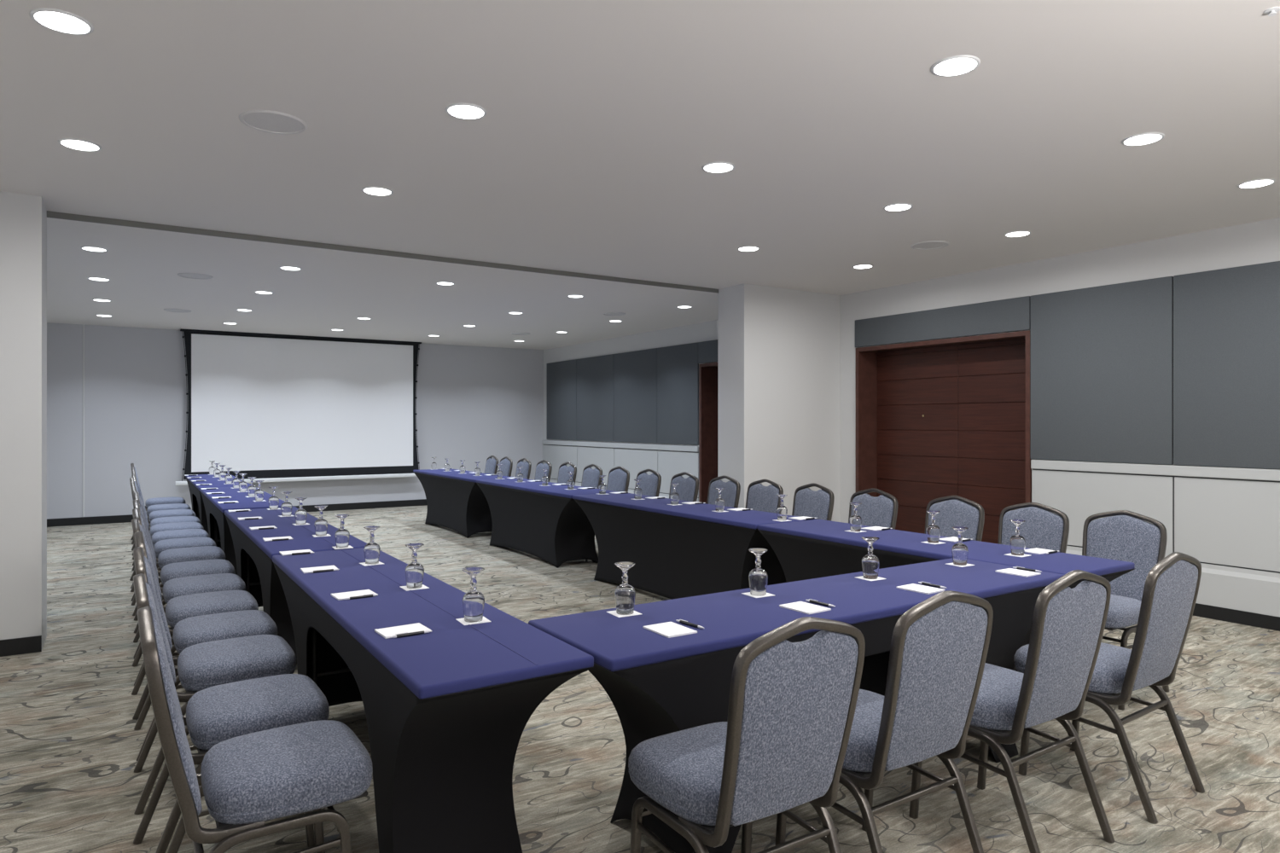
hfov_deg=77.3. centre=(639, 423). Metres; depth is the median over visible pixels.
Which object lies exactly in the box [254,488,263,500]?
bowl
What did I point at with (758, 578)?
bowl
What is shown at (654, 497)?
notepad
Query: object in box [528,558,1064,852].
banquet table
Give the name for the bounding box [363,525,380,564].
water goblet
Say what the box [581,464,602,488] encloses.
banquet chair
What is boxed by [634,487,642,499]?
bowl
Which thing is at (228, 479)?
bowl
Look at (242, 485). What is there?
bowl
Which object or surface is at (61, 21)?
diffuser
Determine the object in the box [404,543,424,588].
water goblet
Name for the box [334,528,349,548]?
bowl
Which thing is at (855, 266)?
diffuser
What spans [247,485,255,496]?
bowl
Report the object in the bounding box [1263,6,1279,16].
sprinkler
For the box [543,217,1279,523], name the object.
wall
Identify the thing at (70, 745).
floor
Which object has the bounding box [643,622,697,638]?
notepad
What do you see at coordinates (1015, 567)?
pen
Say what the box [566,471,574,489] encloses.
water goblet
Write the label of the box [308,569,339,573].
pen
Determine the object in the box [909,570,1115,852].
banquet chair
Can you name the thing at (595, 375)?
acoustic panel
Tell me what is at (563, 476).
banquet chair
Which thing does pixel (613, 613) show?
coaster
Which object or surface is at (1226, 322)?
acoustic panel
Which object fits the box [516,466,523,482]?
water goblet
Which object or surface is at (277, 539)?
pen
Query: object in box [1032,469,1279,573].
trim
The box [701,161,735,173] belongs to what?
recessed light
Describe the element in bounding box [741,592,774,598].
coaster
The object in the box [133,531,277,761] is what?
banquet chair
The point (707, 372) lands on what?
door
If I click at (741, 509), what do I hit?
notepad
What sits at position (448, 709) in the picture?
banquet table
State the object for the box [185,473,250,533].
banquet table
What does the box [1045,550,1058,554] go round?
pen
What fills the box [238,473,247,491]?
water goblet
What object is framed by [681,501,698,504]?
notepad
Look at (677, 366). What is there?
acoustic panel
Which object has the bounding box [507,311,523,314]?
recessed light
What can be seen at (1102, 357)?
acoustic panel
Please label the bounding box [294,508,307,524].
bowl
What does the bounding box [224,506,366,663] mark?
banquet table
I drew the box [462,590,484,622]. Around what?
bowl
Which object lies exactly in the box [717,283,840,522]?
pillar
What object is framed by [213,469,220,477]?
bowl
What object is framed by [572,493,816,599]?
banquet table
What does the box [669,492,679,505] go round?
bowl
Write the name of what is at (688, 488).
banquet chair
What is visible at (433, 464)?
bowl
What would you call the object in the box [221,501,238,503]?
pen
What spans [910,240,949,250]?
ceiling speaker
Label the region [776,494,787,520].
water goblet
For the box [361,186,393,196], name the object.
recessed light
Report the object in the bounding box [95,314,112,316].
recessed light
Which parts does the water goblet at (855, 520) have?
stem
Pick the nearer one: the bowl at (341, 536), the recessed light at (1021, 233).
the bowl at (341, 536)
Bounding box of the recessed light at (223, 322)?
[222,322,237,324]
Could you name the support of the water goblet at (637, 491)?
on the coaster
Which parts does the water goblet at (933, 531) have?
stem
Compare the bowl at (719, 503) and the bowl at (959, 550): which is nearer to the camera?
the bowl at (959, 550)
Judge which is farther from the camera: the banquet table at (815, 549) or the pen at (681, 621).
the banquet table at (815, 549)
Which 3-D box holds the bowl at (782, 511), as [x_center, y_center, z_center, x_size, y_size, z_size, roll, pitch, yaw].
[0.984,0.622,5.545,0.076,0.103,0.076,0,0,3]
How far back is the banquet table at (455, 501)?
10.26 m
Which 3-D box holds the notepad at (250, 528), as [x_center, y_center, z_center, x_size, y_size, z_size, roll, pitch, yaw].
[-2.419,0.672,5.131,0.148,0.006,0.112,0,0,-32]
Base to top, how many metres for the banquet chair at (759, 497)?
0.949 m
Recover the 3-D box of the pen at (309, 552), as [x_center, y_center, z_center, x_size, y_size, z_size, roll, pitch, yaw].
[-1.742,0.669,4.102,0.135,0.012,0.010,0,0,-30]
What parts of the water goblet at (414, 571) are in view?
stem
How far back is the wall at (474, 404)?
11.73 m
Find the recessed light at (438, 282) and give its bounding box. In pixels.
[435,281,454,285]
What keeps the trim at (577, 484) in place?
attached to the wall at (1254, 242)
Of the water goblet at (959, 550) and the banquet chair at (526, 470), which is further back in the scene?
the banquet chair at (526, 470)
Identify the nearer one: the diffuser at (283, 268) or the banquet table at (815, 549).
the banquet table at (815, 549)
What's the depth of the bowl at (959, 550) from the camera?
3.78 m
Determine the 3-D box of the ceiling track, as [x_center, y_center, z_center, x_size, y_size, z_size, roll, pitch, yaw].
[-1.565,-1.395,6.895,5.710,0.041,0.012,0,0,-33]
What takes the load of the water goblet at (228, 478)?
on the coaster
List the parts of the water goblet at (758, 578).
stem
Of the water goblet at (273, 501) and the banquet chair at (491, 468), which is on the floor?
the banquet chair at (491, 468)
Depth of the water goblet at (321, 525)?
4.77 m
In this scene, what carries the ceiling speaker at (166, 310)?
attached to the ceiling
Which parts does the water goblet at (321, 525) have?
stem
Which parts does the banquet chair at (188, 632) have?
leg, frame, leg, backrest, seat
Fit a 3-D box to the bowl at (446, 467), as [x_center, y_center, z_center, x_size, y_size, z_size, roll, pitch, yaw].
[-2.701,0.622,11.209,0.076,0.103,0.076,0,0,-5]
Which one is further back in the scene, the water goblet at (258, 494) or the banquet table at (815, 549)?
the water goblet at (258, 494)
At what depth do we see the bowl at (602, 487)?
7.58 m
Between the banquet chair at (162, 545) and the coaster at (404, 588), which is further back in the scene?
the banquet chair at (162, 545)
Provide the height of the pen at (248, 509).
0.012 m
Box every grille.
[165,309,188,312]
[180,273,210,279]
[243,112,302,132]
[604,313,623,315]
[913,242,947,249]
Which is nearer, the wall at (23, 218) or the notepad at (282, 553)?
the notepad at (282, 553)
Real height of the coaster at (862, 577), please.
0.002 m
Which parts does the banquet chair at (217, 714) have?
leg, backrest, frame, leg, seat, leg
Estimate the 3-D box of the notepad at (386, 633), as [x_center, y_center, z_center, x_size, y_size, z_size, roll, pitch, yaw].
[-0.767,0.672,2.590,0.148,0.006,0.112,0,0,-36]
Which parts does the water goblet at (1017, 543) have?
stem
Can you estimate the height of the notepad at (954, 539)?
0.006 m
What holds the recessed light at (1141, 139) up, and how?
in the ceiling
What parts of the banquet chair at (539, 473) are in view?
backrest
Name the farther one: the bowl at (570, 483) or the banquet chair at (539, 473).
the banquet chair at (539, 473)
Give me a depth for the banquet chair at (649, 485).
8.29 m
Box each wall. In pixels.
[0,191,46,650]
[46,322,543,518]
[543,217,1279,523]
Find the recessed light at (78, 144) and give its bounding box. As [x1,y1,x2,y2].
[58,138,101,151]
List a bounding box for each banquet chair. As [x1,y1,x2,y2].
[129,477,203,588]
[129,481,209,601]
[130,463,185,544]
[131,466,191,555]
[131,470,195,565]
[131,474,200,570]
[131,486,216,616]
[131,508,246,686]
[131,518,258,720]
[132,499,235,658]
[133,491,225,633]
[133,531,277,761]
[133,546,296,814]
[133,573,329,852]
[137,606,372,852]
[484,455,498,474]
[498,456,512,477]
[514,458,531,479]
[534,459,552,482]
[557,461,576,484]
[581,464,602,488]
[606,466,629,492]
[628,616,865,852]
[634,469,661,496]
[669,471,698,501]
[706,475,740,507]
[745,479,783,513]
[775,590,993,852]
[791,482,834,521]
[848,488,897,529]
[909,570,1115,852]
[924,495,984,541]
[997,502,1069,552]
[1014,552,1204,823]
[1082,510,1169,710]
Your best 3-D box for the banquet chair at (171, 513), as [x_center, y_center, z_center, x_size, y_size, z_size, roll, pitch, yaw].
[-4.954,0.955,8.325,0.571,0.949,0.443,0,0,-33]
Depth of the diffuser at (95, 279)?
7.61 m
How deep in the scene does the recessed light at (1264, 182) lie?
4.69 m
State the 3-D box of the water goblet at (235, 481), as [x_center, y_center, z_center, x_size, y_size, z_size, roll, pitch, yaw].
[-4.192,0.586,8.310,0.076,0.175,0.076,0,0,-25]
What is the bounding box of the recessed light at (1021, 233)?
[1004,230,1031,237]
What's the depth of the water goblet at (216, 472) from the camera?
9.94 m
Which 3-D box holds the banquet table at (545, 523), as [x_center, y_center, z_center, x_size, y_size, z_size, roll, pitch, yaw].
[-1.057,1.050,8.661,0.578,0.750,2.408,0,0,-33]
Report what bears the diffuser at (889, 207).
attached to the recessed light at (898, 206)
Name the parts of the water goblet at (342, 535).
stem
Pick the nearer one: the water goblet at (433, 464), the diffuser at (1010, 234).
the diffuser at (1010, 234)
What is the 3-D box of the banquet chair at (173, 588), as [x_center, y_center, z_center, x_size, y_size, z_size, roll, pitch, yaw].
[-2.624,0.955,4.663,0.571,0.949,0.443,0,0,-34]
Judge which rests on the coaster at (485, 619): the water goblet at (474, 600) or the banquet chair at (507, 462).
the water goblet at (474, 600)
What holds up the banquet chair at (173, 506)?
on the floor
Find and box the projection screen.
[175,328,421,486]
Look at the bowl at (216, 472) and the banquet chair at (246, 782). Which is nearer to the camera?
the banquet chair at (246, 782)
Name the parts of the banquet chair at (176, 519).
frame, backrest, seat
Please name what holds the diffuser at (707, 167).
attached to the recessed light at (719, 166)
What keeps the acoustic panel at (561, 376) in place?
attached to the wall at (1254, 242)
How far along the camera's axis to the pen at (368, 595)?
3.08 m
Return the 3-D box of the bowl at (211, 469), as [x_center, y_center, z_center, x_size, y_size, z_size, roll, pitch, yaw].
[-5.615,0.622,10.496,0.076,0.103,0.076,0,0,44]
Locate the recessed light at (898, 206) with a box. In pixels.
[883,203,913,211]
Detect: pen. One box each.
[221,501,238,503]
[232,509,251,511]
[241,517,262,520]
[254,527,277,529]
[268,538,293,541]
[285,551,314,555]
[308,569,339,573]
[342,593,378,599]
[389,630,432,638]
[675,619,703,628]
[805,599,835,607]
[878,528,892,530]
[918,581,947,588]
[1012,566,1041,572]
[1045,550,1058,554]
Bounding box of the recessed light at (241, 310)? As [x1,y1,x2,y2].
[236,308,252,311]
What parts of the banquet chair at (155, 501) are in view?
seat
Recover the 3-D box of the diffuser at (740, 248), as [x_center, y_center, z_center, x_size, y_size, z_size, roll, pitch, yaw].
[0.878,-1.408,6.481,0.158,0.010,0.158,0,0,-33]
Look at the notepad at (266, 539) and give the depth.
4.66 m
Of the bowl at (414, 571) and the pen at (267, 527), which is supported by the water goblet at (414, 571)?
the bowl at (414, 571)
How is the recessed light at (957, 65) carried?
in the ceiling
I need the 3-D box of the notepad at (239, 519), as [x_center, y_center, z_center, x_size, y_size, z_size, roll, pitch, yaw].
[-2.751,0.672,5.642,0.148,0.006,0.112,0,0,-31]
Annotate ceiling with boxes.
[0,0,1279,349]
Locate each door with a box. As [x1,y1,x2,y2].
[698,362,717,503]
[855,330,1031,543]
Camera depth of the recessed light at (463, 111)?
3.60 m
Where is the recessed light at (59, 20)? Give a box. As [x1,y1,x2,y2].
[29,7,93,34]
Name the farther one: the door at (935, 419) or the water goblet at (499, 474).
the water goblet at (499, 474)
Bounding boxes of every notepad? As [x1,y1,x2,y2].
[227,509,250,511]
[237,517,261,520]
[249,525,276,529]
[262,536,292,541]
[279,549,313,555]
[300,565,338,573]
[331,589,377,600]
[374,622,431,639]
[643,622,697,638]
[645,496,661,499]
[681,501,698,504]
[727,507,749,511]
[779,601,831,614]
[788,516,811,520]
[861,526,886,530]
[896,583,944,594]
[939,536,967,542]
[994,568,1041,576]
[1024,547,1055,554]
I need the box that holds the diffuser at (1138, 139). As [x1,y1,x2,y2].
[1124,133,1161,145]
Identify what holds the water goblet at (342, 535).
on the coaster at (349, 546)
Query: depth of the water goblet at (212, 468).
10.47 m
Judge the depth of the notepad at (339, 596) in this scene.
3.13 m
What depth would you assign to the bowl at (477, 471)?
10.24 m
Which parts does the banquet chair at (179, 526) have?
leg, seat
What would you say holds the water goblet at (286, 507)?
on the coaster
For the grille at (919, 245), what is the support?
attached to the ceiling speaker at (928, 245)
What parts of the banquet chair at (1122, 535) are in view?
seat, backrest, frame, leg, leg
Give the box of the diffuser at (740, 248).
[738,247,757,250]
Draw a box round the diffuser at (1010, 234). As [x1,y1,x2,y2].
[1006,232,1029,236]
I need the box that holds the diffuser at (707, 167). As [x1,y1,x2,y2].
[704,163,733,172]
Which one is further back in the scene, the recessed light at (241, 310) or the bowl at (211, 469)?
the bowl at (211, 469)
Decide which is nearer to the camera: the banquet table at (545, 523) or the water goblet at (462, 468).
the banquet table at (545, 523)
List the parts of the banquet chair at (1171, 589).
leg, seat, leg, leg, frame, backrest, leg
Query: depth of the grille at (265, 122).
3.75 m
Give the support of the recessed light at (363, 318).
in the ceiling
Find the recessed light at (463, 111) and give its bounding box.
[445,103,486,119]
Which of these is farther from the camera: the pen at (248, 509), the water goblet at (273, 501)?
the water goblet at (273, 501)
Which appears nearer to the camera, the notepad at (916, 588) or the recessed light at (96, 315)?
the notepad at (916, 588)
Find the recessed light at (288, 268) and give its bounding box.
[279,266,302,270]
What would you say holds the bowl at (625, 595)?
on the water goblet at (625, 594)
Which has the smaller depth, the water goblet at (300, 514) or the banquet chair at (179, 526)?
the water goblet at (300, 514)
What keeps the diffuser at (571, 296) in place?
attached to the recessed light at (572, 295)
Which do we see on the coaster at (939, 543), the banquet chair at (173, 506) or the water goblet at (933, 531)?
the water goblet at (933, 531)
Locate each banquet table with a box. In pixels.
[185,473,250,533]
[199,486,285,575]
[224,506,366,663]
[272,547,594,852]
[413,469,514,538]
[476,478,619,568]
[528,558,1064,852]
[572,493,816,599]
[757,519,1134,671]
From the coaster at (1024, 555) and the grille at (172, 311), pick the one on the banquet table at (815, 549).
the coaster at (1024, 555)
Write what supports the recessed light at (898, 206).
in the ceiling
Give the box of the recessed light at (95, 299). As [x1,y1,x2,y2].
[92,298,111,302]
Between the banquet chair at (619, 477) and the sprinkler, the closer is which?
the sprinkler
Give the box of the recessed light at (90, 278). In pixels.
[87,277,110,280]
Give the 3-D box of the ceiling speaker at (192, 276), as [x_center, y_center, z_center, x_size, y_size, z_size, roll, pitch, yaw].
[-4.159,-1.373,7.482,0.294,0.009,0.294,0,0,-33]
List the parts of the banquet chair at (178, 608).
backrest, leg, frame, leg, seat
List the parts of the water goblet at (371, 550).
stem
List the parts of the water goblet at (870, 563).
stem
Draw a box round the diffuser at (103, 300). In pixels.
[93,299,110,302]
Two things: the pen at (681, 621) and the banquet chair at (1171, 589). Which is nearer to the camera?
the pen at (681, 621)
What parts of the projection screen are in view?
tension cord, casing, tension cord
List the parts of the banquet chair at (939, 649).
leg, leg, seat, leg, frame, backrest, leg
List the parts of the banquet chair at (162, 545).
leg, frame, leg, seat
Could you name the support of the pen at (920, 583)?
on the banquet table at (656, 685)
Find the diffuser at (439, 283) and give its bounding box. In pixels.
[437,282,453,285]
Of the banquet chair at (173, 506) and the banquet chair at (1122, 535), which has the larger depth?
the banquet chair at (173, 506)
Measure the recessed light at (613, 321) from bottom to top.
0.012 m
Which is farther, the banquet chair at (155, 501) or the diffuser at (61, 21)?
the banquet chair at (155, 501)
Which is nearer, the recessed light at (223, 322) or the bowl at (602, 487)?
the bowl at (602, 487)
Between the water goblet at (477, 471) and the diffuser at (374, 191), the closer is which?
the diffuser at (374, 191)
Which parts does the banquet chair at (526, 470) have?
backrest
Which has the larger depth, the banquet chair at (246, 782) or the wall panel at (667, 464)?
the wall panel at (667, 464)
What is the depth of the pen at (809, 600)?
2.97 m
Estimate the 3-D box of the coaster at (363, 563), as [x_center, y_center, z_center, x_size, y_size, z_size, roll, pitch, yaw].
[-1.288,0.674,3.838,0.094,0.002,0.094,0,0,-36]
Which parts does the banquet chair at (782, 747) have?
leg, seat, leg, leg, backrest, leg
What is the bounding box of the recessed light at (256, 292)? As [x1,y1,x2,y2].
[254,290,273,294]
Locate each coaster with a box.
[312,534,330,537]
[331,545,352,549]
[359,561,383,566]
[400,584,429,591]
[456,616,491,625]
[606,610,641,617]
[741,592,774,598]
[855,576,886,581]
[920,541,946,544]
[946,563,974,567]
[1004,553,1029,557]
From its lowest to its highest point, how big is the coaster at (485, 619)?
0.002 m
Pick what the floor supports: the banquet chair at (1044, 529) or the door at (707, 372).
the banquet chair at (1044, 529)
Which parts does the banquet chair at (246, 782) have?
backrest, leg, frame, leg, seat, leg, leg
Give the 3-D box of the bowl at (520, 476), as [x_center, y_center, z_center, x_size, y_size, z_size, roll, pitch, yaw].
[-1.376,0.622,9.172,0.076,0.103,0.076,0,0,-41]
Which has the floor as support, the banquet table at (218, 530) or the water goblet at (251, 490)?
the banquet table at (218, 530)
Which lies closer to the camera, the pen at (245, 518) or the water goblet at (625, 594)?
the water goblet at (625, 594)
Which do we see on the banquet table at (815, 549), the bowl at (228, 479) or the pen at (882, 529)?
the pen at (882, 529)
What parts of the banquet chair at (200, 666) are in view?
leg, backrest, leg, frame, seat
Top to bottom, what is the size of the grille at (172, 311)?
0.003 m
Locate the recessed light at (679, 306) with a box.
[676,305,692,308]
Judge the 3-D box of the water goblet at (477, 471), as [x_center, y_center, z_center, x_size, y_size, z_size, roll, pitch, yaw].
[-2.085,0.586,10.262,0.076,0.175,0.076,0,0,-35]
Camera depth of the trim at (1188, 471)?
6.09 m
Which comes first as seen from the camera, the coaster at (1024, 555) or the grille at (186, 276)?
the coaster at (1024, 555)
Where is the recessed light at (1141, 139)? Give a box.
[1121,132,1164,145]
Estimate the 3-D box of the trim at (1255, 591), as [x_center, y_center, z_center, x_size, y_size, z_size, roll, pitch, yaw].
[4.996,1.181,4.554,0.030,0.296,5.792,0,0,-33]
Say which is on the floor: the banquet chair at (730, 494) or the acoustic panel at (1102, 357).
the banquet chair at (730, 494)
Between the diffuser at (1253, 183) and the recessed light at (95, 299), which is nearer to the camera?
the diffuser at (1253, 183)
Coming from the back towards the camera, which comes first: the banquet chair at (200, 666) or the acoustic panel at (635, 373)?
the acoustic panel at (635, 373)
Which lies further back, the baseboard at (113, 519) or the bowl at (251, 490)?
the baseboard at (113, 519)
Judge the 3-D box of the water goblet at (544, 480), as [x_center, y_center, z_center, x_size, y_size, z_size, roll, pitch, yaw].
[-1.024,0.586,8.635,0.076,0.175,0.076,0,0,-24]
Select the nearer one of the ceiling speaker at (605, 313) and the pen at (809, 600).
the pen at (809, 600)
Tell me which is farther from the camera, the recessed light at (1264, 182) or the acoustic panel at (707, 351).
the acoustic panel at (707, 351)
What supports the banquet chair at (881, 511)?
on the floor
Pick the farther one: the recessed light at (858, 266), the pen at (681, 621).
the recessed light at (858, 266)
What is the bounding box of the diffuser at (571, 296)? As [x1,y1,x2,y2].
[568,295,582,297]
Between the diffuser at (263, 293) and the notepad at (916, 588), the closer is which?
the notepad at (916, 588)
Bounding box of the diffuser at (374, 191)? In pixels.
[364,187,390,195]
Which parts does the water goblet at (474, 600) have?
stem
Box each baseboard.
[0,635,41,657]
[46,499,427,527]
[1192,603,1279,631]
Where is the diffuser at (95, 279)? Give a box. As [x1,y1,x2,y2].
[88,278,108,280]
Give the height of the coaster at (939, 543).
0.002 m
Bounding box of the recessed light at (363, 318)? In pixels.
[356,317,371,319]
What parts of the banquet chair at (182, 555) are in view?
leg, frame, leg, backrest, seat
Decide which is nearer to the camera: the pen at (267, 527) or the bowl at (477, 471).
the pen at (267, 527)
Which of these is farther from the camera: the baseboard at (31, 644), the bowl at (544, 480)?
the bowl at (544, 480)
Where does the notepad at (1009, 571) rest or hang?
on the banquet table at (656, 685)
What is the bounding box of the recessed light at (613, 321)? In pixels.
[609,320,622,322]
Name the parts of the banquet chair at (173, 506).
seat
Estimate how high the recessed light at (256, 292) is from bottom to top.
0.012 m
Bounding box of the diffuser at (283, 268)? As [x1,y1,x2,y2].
[281,267,300,270]
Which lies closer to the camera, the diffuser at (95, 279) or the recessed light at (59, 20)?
the recessed light at (59, 20)
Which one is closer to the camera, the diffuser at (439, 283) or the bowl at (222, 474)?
the diffuser at (439, 283)
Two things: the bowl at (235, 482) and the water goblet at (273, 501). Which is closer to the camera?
the water goblet at (273, 501)
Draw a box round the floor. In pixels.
[0,505,1279,852]
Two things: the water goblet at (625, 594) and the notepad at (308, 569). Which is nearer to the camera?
the water goblet at (625, 594)
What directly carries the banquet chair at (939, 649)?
on the floor
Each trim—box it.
[82,324,84,517]
[541,440,698,452]
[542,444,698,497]
[545,444,698,498]
[549,478,698,501]
[1030,459,1279,481]
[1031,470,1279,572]
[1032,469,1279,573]
[1065,546,1279,616]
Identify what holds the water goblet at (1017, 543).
on the coaster at (1024, 555)
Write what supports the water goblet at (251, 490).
on the coaster
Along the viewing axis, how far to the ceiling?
4.13 m
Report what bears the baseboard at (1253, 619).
attached to the wall at (1254, 242)
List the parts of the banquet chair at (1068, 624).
leg, leg, seat, leg, frame, backrest, leg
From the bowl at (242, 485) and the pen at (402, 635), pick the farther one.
the bowl at (242, 485)
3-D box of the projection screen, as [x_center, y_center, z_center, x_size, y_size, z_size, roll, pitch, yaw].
[-5.247,-0.230,12.697,3.680,2.296,0.110,0,0,-33]
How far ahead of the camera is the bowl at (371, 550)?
3.81 m
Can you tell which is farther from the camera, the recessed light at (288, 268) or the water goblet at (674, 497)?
the recessed light at (288, 268)
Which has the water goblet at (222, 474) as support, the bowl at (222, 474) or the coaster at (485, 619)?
the bowl at (222, 474)
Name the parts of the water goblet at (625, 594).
stem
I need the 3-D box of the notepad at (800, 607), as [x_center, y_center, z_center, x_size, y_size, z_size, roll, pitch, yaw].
[0.600,0.672,2.912,0.112,0.006,0.148,0,0,-35]
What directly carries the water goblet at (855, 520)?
on the coaster
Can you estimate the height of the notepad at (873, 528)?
0.006 m
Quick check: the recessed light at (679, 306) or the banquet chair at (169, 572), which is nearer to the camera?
the banquet chair at (169, 572)
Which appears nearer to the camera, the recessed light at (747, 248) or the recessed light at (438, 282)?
the recessed light at (747, 248)
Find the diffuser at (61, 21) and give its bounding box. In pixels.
[34,11,89,33]
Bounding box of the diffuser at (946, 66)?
[934,58,977,75]
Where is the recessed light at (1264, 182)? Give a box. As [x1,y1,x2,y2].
[1236,178,1275,188]
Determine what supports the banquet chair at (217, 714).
on the floor
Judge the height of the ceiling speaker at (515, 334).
0.009 m
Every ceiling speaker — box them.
[163,308,191,312]
[177,273,213,279]
[238,110,307,134]
[511,332,529,335]
[602,312,625,315]
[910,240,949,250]
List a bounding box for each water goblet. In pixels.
[209,460,215,474]
[213,463,220,477]
[218,465,226,480]
[224,467,232,483]
[232,471,240,488]
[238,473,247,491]
[247,477,255,496]
[254,480,263,500]
[268,486,279,509]
[280,491,292,516]
[294,497,307,524]
[314,506,327,535]
[334,514,349,548]
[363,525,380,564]
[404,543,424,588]
[430,457,436,469]
[444,458,449,471]
[459,459,465,473]
[462,567,484,622]
[474,461,480,476]
[496,464,502,478]
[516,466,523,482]
[541,469,548,485]
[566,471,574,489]
[598,475,606,494]
[614,561,635,615]
[634,479,642,499]
[669,482,679,505]
[715,488,724,511]
[748,548,767,595]
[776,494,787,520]
[849,502,861,531]
[861,536,879,579]
[925,511,940,543]
[951,526,968,565]
[1009,519,1025,555]
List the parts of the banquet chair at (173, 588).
leg, leg, frame, backrest, seat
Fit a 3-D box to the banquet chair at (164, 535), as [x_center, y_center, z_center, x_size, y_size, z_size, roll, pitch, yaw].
[-3.949,0.955,6.724,0.571,0.949,0.443,0,0,-33]
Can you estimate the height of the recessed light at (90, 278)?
0.012 m
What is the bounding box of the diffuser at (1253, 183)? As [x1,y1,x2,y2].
[1239,180,1273,187]
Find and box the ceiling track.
[46,210,718,293]
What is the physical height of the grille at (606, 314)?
0.003 m
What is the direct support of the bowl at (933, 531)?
on the water goblet at (933, 531)
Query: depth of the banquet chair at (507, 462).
11.37 m
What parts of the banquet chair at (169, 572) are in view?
frame, leg, leg, backrest, seat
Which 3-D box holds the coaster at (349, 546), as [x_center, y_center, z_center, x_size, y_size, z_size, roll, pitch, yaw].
[-1.612,0.674,4.337,0.094,0.002,0.094,0,0,-30]
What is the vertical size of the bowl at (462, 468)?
0.103 m
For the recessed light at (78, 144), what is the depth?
4.04 m
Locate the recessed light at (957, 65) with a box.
[930,55,980,76]
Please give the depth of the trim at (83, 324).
11.18 m
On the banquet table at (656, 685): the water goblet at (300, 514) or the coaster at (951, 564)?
the coaster at (951, 564)
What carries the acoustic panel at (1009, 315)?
attached to the wall at (1254, 242)
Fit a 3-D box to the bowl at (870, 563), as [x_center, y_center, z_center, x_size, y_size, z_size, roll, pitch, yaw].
[1.002,0.622,3.477,0.076,0.103,0.076,0,0,15]
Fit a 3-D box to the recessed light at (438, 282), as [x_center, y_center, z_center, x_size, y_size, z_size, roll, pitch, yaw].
[-1.918,-1.372,7.877,0.184,0.012,0.184,0,0,-33]
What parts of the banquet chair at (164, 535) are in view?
frame, seat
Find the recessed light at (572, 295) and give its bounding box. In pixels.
[567,294,583,297]
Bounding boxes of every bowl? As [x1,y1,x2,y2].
[209,466,215,474]
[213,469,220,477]
[218,471,226,480]
[224,474,232,483]
[232,477,240,488]
[238,481,247,491]
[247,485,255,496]
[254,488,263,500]
[268,495,279,509]
[280,501,292,516]
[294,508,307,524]
[314,518,327,535]
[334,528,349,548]
[363,541,380,564]
[404,562,424,588]
[430,462,436,469]
[444,464,449,471]
[459,465,465,473]
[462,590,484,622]
[474,467,480,476]
[496,470,502,478]
[516,472,523,482]
[541,476,548,485]
[566,479,574,489]
[598,482,606,494]
[614,583,635,615]
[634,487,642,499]
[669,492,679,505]
[715,497,724,511]
[748,568,767,595]
[776,505,787,520]
[849,514,861,531]
[861,554,879,579]
[925,523,940,543]
[951,542,968,565]
[1009,535,1025,555]
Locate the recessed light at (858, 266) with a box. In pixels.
[852,264,873,268]
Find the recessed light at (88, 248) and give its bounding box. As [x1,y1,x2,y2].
[80,246,108,251]
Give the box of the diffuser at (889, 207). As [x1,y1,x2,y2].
[885,204,910,210]
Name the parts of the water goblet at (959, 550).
stem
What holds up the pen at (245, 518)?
on the banquet table at (255, 567)
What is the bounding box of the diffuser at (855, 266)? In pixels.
[854,265,871,268]
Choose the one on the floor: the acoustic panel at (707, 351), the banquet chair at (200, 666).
the banquet chair at (200, 666)
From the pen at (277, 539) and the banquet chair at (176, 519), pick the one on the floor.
the banquet chair at (176, 519)
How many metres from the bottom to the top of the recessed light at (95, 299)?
0.012 m
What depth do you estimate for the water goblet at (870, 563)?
3.45 m
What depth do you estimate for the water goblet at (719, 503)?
6.09 m
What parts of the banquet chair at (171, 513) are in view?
frame, backrest, seat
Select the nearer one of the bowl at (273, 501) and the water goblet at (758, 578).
the water goblet at (758, 578)
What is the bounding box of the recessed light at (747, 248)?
[737,245,759,251]
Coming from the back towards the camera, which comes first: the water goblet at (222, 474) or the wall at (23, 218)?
the water goblet at (222, 474)
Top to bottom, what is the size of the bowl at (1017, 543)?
0.103 m
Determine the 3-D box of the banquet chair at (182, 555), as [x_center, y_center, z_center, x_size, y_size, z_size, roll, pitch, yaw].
[-3.305,0.955,5.747,0.571,0.949,0.443,0,0,-32]
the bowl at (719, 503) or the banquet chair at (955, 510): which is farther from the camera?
the bowl at (719, 503)
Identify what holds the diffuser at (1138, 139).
attached to the recessed light at (1141, 139)
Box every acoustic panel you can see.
[546,359,576,440]
[576,354,613,442]
[613,348,657,443]
[657,342,698,444]
[698,339,717,363]
[855,296,1030,347]
[1030,276,1173,465]
[1173,261,1279,469]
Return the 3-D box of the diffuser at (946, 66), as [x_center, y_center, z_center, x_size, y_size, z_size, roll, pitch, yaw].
[1.248,-1.408,3.167,0.158,0.010,0.158,0,0,-33]
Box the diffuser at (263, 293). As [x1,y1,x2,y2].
[256,291,272,294]

